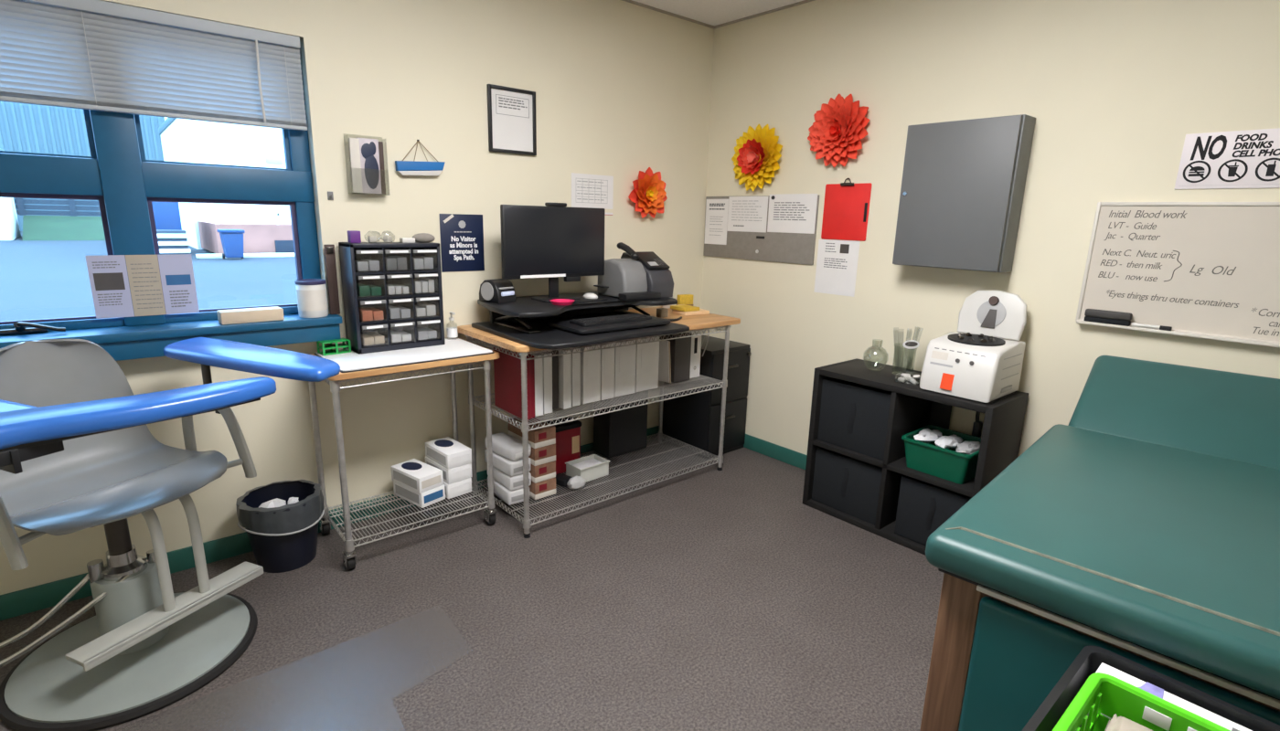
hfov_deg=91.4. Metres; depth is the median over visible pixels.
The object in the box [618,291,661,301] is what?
tray
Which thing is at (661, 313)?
wood block
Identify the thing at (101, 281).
picture
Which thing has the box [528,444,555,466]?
carton
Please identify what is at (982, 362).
centrifuge
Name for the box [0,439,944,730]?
floor
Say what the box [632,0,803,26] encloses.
ceiling
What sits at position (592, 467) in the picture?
box
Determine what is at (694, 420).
file cabinet
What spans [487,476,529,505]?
pack
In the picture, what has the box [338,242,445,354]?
drawer organizer
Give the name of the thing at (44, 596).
baseboard
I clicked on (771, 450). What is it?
baseboard
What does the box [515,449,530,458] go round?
print
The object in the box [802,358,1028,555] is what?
cube bookcase
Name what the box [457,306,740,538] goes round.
desk
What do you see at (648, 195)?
paper flower
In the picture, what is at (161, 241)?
plank
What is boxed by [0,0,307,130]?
window blind
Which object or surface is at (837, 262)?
notice
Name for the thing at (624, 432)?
computer tower
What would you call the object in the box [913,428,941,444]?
plastic bag
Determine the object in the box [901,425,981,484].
bin
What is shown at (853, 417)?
storage bin
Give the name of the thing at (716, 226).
paper
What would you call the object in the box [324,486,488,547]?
wire shelf
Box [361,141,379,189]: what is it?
art
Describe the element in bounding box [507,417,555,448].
carton
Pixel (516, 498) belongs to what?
print
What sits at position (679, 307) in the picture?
paper pad
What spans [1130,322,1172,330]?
marker
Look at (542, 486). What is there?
print
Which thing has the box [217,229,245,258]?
wheelie bin
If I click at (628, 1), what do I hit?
trim
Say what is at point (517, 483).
print
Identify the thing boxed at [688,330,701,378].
file
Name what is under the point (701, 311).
paper pad
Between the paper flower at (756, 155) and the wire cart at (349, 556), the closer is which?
the wire cart at (349, 556)
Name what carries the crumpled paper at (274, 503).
on the filling
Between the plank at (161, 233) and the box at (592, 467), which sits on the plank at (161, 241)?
the plank at (161, 233)
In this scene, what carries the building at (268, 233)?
on the ground
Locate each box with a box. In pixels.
[216,306,284,324]
[347,230,361,243]
[390,458,443,493]
[393,481,445,508]
[424,457,472,484]
[425,437,471,469]
[443,478,471,499]
[565,454,609,482]
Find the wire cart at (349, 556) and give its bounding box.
[308,338,500,570]
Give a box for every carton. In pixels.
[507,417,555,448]
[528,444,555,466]
[528,477,556,500]
[529,460,555,483]
[1087,662,1252,730]
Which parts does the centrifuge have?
plate, lid, latch knob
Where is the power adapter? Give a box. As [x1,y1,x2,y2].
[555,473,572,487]
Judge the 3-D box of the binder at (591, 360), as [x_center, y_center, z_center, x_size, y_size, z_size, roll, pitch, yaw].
[-0.339,0.020,3.302,0.109,0.295,0.293,-10,17,-39]
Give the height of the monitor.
0.478 m
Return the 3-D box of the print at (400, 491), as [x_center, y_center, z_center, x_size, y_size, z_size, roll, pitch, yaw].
[-1.122,0.620,3.010,0.195,0.045,0.002,11,16,35]
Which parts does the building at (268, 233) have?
deck railing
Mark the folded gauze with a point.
(401, 240)
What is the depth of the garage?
17.89 m
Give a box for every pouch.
[412,233,435,243]
[1104,714,1153,730]
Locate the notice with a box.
[813,239,860,297]
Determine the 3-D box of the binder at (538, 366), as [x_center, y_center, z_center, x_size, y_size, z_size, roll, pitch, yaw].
[-0.572,0.070,3.063,0.044,0.295,0.293,-10,17,-39]
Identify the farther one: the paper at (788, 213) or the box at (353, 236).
the paper at (788, 213)
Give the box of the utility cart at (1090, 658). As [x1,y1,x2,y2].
[1021,645,1279,730]
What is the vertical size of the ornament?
0.167 m
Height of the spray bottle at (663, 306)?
0.185 m
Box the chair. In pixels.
[0,336,340,730]
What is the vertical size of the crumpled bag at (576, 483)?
0.068 m
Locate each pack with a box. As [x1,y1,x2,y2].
[484,448,530,477]
[485,432,531,460]
[486,464,531,490]
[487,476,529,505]
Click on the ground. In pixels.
(39, 279)
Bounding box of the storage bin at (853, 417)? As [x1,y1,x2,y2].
[817,377,891,460]
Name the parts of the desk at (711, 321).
post, post, wire shelf, wire shelf, wire shelf, post, post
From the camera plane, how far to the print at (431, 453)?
3.09 m
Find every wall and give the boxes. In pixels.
[0,0,714,595]
[700,0,1279,457]
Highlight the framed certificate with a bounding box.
[486,84,536,155]
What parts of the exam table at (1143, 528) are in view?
foot panel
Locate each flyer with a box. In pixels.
[85,255,134,319]
[124,255,166,316]
[157,254,199,314]
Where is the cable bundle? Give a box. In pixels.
[701,330,709,356]
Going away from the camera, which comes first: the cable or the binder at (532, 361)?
the binder at (532, 361)
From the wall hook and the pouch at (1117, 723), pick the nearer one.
the pouch at (1117, 723)
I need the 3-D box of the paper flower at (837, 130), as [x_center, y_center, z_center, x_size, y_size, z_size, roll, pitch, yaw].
[1.068,-1.274,3.389,0.095,0.377,0.379,-10,17,-39]
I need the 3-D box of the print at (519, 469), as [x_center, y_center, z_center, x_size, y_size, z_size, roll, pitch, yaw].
[-0.590,0.514,3.110,0.090,0.025,0.002,-11,18,-42]
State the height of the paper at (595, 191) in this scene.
0.190 m
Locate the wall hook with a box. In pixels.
[327,192,333,200]
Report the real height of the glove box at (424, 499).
0.076 m
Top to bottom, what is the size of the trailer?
1.397 m
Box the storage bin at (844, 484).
[811,447,882,525]
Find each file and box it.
[659,332,691,383]
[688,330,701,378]
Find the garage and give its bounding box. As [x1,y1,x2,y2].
[0,148,21,241]
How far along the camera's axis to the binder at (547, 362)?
3.00 m
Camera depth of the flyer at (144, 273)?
2.43 m
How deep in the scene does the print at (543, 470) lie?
3.18 m
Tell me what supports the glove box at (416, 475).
on the glove box at (424, 499)
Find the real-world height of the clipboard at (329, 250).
0.310 m
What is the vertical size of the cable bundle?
0.184 m
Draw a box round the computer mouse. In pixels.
[583,292,597,298]
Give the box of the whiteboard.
[1075,202,1279,347]
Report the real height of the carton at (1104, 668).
0.073 m
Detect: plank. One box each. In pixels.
[156,229,188,238]
[157,238,190,245]
[158,245,191,253]
[160,253,189,255]
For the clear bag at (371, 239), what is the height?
0.051 m
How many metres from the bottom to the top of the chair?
1.058 m
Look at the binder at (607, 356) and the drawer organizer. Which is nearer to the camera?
the drawer organizer
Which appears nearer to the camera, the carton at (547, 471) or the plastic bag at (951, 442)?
the plastic bag at (951, 442)
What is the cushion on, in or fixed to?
on the exam table at (1143, 528)
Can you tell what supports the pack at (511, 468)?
on the pack at (515, 483)
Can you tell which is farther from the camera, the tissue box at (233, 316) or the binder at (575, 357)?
the binder at (575, 357)
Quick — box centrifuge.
[919,290,1026,404]
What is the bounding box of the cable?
[668,316,682,321]
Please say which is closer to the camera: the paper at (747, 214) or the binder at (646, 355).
the binder at (646, 355)
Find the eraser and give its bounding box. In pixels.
[1083,309,1132,326]
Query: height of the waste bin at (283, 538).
0.310 m
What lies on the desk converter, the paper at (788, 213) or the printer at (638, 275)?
the printer at (638, 275)
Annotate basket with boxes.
[1052,672,1230,730]
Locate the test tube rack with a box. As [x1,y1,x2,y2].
[316,337,351,355]
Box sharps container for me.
[545,416,581,474]
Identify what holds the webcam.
on the monitor
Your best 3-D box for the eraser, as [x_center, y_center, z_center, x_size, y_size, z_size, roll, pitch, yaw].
[1.939,-0.201,2.590,0.030,0.052,0.160,-10,17,-39]
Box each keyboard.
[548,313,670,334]
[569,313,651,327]
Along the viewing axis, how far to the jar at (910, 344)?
3.07 m
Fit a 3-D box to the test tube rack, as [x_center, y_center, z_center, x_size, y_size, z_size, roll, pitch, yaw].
[-1.364,-0.085,2.784,0.072,0.058,0.118,14,18,42]
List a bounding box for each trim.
[621,0,716,28]
[714,0,814,28]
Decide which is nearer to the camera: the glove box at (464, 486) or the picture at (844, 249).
the glove box at (464, 486)
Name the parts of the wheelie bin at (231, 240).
bin lid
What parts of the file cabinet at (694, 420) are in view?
drawer, drawer pull, drawer, drawer pull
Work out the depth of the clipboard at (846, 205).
3.45 m
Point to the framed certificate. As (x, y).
(511, 112)
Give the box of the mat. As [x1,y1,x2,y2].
[314,337,494,373]
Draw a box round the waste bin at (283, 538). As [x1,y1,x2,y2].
[235,480,324,573]
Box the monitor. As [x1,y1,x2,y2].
[500,204,605,302]
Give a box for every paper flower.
[628,167,667,217]
[731,123,782,191]
[807,94,869,167]
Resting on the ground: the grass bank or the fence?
the grass bank
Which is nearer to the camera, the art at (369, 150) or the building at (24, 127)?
the art at (369, 150)
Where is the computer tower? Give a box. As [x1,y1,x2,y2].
[593,391,648,458]
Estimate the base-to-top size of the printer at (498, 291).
0.112 m
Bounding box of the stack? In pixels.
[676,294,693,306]
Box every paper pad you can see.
[670,304,699,311]
[672,309,709,315]
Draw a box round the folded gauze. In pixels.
[399,237,415,243]
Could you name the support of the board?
attached to the wall at (1114, 90)
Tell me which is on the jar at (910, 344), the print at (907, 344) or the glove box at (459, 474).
the print at (907, 344)
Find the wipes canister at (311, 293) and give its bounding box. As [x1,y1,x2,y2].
[294,278,328,318]
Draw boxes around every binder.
[493,347,531,419]
[516,352,534,418]
[527,352,543,416]
[533,350,552,414]
[546,349,558,409]
[558,349,571,409]
[566,347,580,406]
[577,344,600,404]
[598,342,614,400]
[613,340,636,397]
[634,336,659,392]
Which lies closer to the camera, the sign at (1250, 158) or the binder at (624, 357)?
the sign at (1250, 158)
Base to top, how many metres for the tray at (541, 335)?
0.022 m
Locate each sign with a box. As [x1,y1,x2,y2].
[439,213,484,272]
[1174,128,1279,189]
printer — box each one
[479,278,516,303]
[593,242,674,301]
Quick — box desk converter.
[471,291,689,350]
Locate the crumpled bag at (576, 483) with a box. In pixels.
[566,475,586,490]
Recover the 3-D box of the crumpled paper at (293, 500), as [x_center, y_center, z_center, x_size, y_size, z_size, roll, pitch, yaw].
[-1.530,0.600,2.754,0.046,0.038,0.063,0,13,-8]
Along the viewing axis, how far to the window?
2.39 m
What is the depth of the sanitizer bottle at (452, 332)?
3.14 m
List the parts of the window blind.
rail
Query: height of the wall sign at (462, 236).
0.285 m
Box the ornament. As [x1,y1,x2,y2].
[394,139,445,176]
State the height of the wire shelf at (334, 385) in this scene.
0.037 m
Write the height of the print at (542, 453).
0.033 m
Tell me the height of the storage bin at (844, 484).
0.300 m
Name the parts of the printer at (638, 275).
control panel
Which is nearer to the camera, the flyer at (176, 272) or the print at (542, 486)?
the flyer at (176, 272)
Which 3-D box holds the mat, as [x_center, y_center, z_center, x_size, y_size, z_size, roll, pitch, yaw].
[-1.066,-0.058,2.849,0.670,0.010,0.430,-10,17,-39]
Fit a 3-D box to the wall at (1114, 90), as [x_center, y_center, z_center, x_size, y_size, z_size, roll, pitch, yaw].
[1.990,-0.390,2.667,0.160,2.760,4.600,-10,17,-39]
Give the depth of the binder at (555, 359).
3.07 m
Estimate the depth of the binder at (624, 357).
3.34 m
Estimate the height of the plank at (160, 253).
0.150 m
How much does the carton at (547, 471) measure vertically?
0.091 m
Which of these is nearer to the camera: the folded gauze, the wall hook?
the wall hook
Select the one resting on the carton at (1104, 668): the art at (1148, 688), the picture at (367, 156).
the art at (1148, 688)
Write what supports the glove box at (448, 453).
on the glove box at (459, 474)
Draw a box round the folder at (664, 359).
[658,339,671,383]
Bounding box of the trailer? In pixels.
[151,202,181,230]
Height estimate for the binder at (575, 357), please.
0.295 m
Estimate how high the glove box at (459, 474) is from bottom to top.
0.076 m
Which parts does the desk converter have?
lift arm, lift panel, lift arm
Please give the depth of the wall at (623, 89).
3.06 m
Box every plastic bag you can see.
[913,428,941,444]
[934,435,963,448]
[956,440,980,454]
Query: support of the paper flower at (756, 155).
attached to the wall at (1114, 90)
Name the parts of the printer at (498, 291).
panel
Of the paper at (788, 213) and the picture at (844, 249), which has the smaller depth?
the picture at (844, 249)
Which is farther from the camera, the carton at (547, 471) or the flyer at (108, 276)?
the carton at (547, 471)
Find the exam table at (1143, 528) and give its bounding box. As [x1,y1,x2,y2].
[919,355,1279,730]
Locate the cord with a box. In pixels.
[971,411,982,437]
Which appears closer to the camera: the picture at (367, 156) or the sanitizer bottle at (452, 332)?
the picture at (367, 156)
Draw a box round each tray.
[471,311,689,350]
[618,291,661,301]
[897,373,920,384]
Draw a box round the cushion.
[1067,355,1279,469]
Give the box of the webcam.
[544,202,566,206]
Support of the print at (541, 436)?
on the carton at (538, 438)
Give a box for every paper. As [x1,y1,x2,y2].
[258,498,286,508]
[287,497,298,504]
[571,172,613,209]
[704,199,728,245]
[726,196,767,232]
[767,193,817,234]
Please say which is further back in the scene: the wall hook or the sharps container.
the sharps container
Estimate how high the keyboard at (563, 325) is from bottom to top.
0.026 m
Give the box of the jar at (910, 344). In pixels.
[892,340,919,368]
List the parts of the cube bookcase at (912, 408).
panel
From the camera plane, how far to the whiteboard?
2.39 m
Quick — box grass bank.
[22,215,105,240]
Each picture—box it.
[92,272,125,290]
[165,274,191,285]
[348,137,385,193]
[839,244,849,254]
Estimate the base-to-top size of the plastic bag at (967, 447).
0.051 m
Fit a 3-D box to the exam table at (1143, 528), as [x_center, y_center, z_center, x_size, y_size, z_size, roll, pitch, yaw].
[1.510,0.624,1.845,0.768,1.020,1.642,14,18,43]
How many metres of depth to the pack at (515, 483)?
3.12 m
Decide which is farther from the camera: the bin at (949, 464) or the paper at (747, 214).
the paper at (747, 214)
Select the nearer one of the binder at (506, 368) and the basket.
the basket
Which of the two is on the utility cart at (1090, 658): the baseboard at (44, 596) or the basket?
the basket
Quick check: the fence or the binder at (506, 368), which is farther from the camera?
the fence
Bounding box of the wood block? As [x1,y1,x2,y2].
[656,308,668,318]
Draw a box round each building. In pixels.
[0,101,164,231]
[158,117,294,258]
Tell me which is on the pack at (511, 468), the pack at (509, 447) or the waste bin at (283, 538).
the pack at (509, 447)
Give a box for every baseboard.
[0,426,658,620]
[743,434,806,469]
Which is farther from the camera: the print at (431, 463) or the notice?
the notice
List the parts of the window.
sash, sash, sill, sash, sash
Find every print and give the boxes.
[393,470,416,489]
[394,484,419,504]
[426,446,446,466]
[426,460,447,480]
[511,494,523,501]
[512,479,529,488]
[513,464,529,473]
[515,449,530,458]
[538,432,546,440]
[538,449,546,458]
[539,466,546,474]
[539,483,546,491]
[905,341,917,346]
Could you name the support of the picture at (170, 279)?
attached to the flyer at (176, 272)
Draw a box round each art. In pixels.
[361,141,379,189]
[1138,682,1163,699]
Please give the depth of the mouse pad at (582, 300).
3.29 m
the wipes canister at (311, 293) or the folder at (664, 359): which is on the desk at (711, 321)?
the folder at (664, 359)
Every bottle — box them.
[446,311,458,337]
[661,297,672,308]
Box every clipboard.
[323,245,340,314]
[821,178,871,241]
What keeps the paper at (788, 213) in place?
attached to the board
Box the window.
[0,48,342,361]
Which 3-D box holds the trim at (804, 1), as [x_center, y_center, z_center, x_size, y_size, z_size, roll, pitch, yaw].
[1.962,-1.715,2.280,0.028,0.006,4.572,-10,17,-39]
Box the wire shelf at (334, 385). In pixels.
[323,361,483,389]
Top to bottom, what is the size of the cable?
0.018 m
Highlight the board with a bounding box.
[703,195,819,265]
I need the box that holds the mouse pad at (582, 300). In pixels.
[574,297,607,302]
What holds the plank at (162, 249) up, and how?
on the plank at (160, 253)
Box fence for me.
[13,197,100,216]
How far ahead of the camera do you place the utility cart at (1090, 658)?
1.13 m
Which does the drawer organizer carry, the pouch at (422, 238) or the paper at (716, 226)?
the pouch at (422, 238)
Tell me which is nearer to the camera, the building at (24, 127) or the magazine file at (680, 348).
the magazine file at (680, 348)
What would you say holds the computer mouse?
on the mouse pad at (582, 300)
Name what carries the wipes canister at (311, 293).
on the window
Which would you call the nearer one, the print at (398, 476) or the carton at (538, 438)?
the print at (398, 476)
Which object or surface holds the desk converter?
on the desk at (711, 321)
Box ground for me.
[0,231,297,320]
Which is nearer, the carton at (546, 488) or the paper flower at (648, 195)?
the carton at (546, 488)
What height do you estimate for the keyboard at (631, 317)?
0.018 m
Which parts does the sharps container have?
lid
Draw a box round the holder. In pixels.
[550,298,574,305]
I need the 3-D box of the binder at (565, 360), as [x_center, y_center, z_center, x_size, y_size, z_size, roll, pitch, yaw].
[-0.453,0.043,3.188,0.046,0.295,0.293,-10,17,-39]
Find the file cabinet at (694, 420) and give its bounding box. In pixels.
[661,335,751,459]
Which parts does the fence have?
post, post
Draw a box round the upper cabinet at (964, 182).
[892,114,1035,272]

